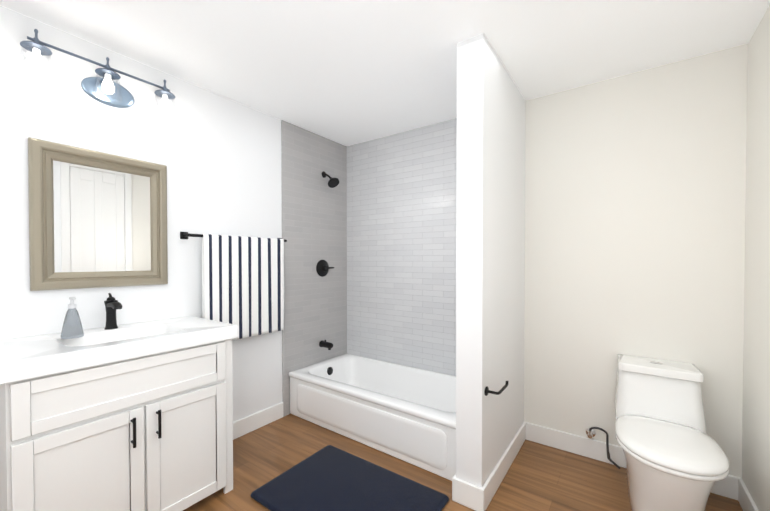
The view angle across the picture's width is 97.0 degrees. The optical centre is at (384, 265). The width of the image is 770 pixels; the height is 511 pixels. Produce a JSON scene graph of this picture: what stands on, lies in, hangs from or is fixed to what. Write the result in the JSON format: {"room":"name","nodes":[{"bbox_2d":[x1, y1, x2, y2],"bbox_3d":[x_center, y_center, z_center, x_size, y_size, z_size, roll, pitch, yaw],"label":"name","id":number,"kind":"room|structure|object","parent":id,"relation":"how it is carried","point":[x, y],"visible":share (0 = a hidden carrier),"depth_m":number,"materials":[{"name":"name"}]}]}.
{"room":"bathroom","nodes":[
{"label":"bathroom","id":0,"kind":"room"},
{"bbox_2d":[0,5,281,421],"bbox_3d":[-1.499,0.042,2.015,0.100,2.470,3.885,1,1,35],"label":"wall","id":1,"kind":"structure","parent":0,"point":[218,155],"depth_m":2.04,"materials":[{"name":"paint"}]},
{"bbox_2d":[17,29,177,118],"bbox_3d":[-1.475,-0.990,1.810,0.158,0.219,0.667,1,1,35],"label":"sconce","id":2,"kind":"object","parent":1,"relation":"attached to","point":[106,90],"visible":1,"depth_m":1.80,"materials":[{"name":"silver metal"}]},
{"bbox_2d":[28,137,167,290],"bbox_3d":[-1.520,-0.246,1.863,0.034,0.730,0.594,1,1,35],"label":"mirror","id":3,"kind":"object","parent":1,"relation":"attached to","point":[97,219],"visible":0.98,"depth_m":1.82,"materials":[{"name":"beige mirror"}]},
{"bbox_2d":[180,232,286,339],"bbox_3d":[-1.050,0.152,2.486,0.092,0.747,0.794,1,1,35],"label":"towel rail","id":4,"kind":"object","parent":1,"relation":"attached to","point":[243,283],"visible":0.92,"depth_m":2.46,"materials":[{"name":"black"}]},
{"bbox_2d":[233,402,282,439],"bbox_3d":[-1.684,1.219,1.669,0.016,0.125,2.880,1,1,35],"label":"baseboard","id":5,"kind":"structure","parent":1,"relation":"attached to","point":[251,423],"depth_m":2.64,"materials":[{"name":"white paint"}]},
{"bbox_2d":[281,120,346,416],"bbox_3d":[-0.622,0.027,3.159,0.010,2.470,0.805,1,1,35],"label":"tile","id":6,"kind":"structure","parent":1,"relation":"attached to","point":[314,218],"depth_m":3.08,"materials":[{"name":"grey tile"}]},
{"bbox_2d":[316,260,333,276],"bbox_3d":[-0.558,0.026,3.187,0.061,0.160,0.176,1,1,35],"label":"shower valve","id":7,"kind":"object","parent":6,"relation":"attached to","point":[322,268],"visible":1,"depth_m":3.17,"materials":[{"name":"black metal"}]},
{"bbox_2d":[319,340,332,349],"bbox_3d":[-0.540,0.734,3.156,0.137,0.085,0.063,1,1,35],"label":"tub spout","id":8,"kind":"object","parent":6,"relation":"attached to","point":[328,345],"visible":1,"depth_m":3.14,"materials":[{"name":"black metal"}]},
{"bbox_2d":[322,171,338,187],"bbox_3d":[-0.505,-0.801,3.151,0.175,0.164,0.114,1,1,35],"label":"shower head","id":9,"kind":"object","parent":6,"relation":"attached to","point":[333,182],"visible":1,"depth_m":3.13},
{"bbox_2d":[0,0,769,145],"bbox_3d":[-0.291,-1.211,1.143,3.060,0.060,3.885,1,1,35],"label":"ceiling","id":10,"kind":"structure","parent":0,"point":[347,72],"depth_m":1.82,"materials":[{"name":"paint"}]},
{"bbox_2d":[183,414,742,510],"bbox_3d":[-0.291,1.319,1.177,3.060,0.060,3.885,1,1,35],"label":"floor","id":11,"kind":"structure","parent":0,"point":[265,454],"depth_m":2.08,"materials":[{"name":"brown wood"}]},
{"bbox_2d":[0,293,237,510],"bbox_3d":[-1.311,0.715,1.705,0.573,1.132,0.920,1,1,35],"label":"bathroom vanity","id":12,"kind":"object","parent":11,"relation":"on","point":[111,415],"visible":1,"depth_m":1.51,"materials":[{"name":"white paint"}]},
{"bbox_2d":[60,297,84,339],"bbox_3d":[-1.477,0.245,1.608,0.082,0.190,0.082,1,1,35],"label":"soap dispenser","id":13,"kind":"object","parent":12,"relation":"on","point":[72,328],"depth_m":1.59,"materials":[{"name":"grey"}]},
{"bbox_2d":[104,293,122,329],"bbox_3d":[-1.429,0.243,1.794,0.140,0.190,0.057,1,1,35],"label":"faucet","id":14,"kind":"object","parent":12,"relation":"on","point":[111,304],"depth_m":1.80,"materials":[{"name":"black metal"}]},
{"bbox_2d":[251,445,448,510],"bbox_3d":[-0.198,1.268,1.871,0.920,0.021,0.625,1,1,35],"label":"bath mat","id":15,"kind":"object","parent":11,"relation":"on","point":[329,478],"visible":1,"depth_m":1.91,"materials":[{"name":"blue fabric"}]},
{"bbox_2d":[289,353,455,480],"bbox_3d":[0.025,1.086,2.719,1.566,0.364,0.775,1,1,35],"label":"bathtub","id":16,"kind":"object","parent":11,"relation":"on","point":[405,413],"visible":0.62,"depth_m":2.54,"materials":[{"name":"white ceramic"}]},
{"bbox_2d":[586,354,729,510],"bbox_3d":[1.362,0.921,1.795,0.584,0.718,0.755,1,1,35],"label":"toilet","id":17,"kind":"object","parent":11,"relation":"on","point":[676,457],"visible":1,"depth_m":1.68,"materials":[{"name":"white ceramic"}]},
{"bbox_2d":[456,33,525,487],"bbox_3d":[0.704,0.040,2.163,0.144,2.470,0.898,1,1,35],"label":"wall","id":18,"kind":"structure","parent":0,"point":[490,228],"depth_m":1.84,"materials":[{"name":"paint"}]},
{"bbox_2d":[452,477,483,510],"bbox_3d":[0.440,1.218,1.806,0.176,0.125,0.016,1,1,35],"label":"baseboard","id":19,"kind":"structure","parent":18,"relation":"attached to","point":[467,494],"depth_m":1.80,"materials":[{"name":"white paint"}]},
{"bbox_2d":[484,381,508,395],"bbox_3d":[0.608,0.667,1.847,0.073,0.048,0.189,1,1,35],"label":"paper holder","id":20,"kind":"object","parent":18,"relation":"attached to","point":[500,391],"visible":1,"depth_m":1.80,"materials":[{"name":"black metal"}]},
{"bbox_2d":[482,422,525,510],"bbox_3d":[0.764,1.213,2.127,0.016,0.125,0.881,1,1,35],"label":"baseboard","id":21,"kind":"structure","parent":18,"relation":"attached to","point":[491,485],"depth_m":2.03,"materials":[{"name":"white paint"}]},
{"bbox_2d":[524,43,747,477],"bbox_3d":[0.803,0.033,2.705,3.060,2.470,0.100,1,1,35],"label":"wall","id":22,"kind":"structure","parent":0,"point":[635,193],"depth_m":2.11,"materials":[{"name":"paint"}]},
{"bbox_2d":[347,118,456,375],"bbox_3d":[0.253,0.029,3.027,1.570,2.470,0.010,1,1,35],"label":"tile","id":23,"kind":"structure","parent":22,"relation":"attached to","point":[401,238],"depth_m":3.07,"materials":[{"name":"grey tile"}]},
{"bbox_2d":[524,422,741,499],"bbox_3d":[1.477,1.213,2.172,1.126,0.125,0.016,1,1,35],"label":"baseboard","id":24,"kind":"structure","parent":22,"relation":"attached to","point":[727,486],"depth_m":2.26,"materials":[{"name":"white paint"}]},
{"bbox_2d":[742,4,769,510],"bbox_3d":[1.743,0.050,1.472,0.100,2.470,1.025,1,1,35],"label":"wall","id":25,"kind":"structure","parent":0,"point":[756,424],"depth_m":1.65,"materials":[{"name":"paint"}]},
{"bbox_2d":[738,479,758,510],"bbox_3d":[1.661,1.222,1.472,0.016,0.125,0.913,1,1,35],"label":"baseboard","id":26,"kind":"structure","parent":25,"relation":"attached to","point":[746,501],"depth_m":1.75,"materials":[{"name":"white paint"}]}
]}

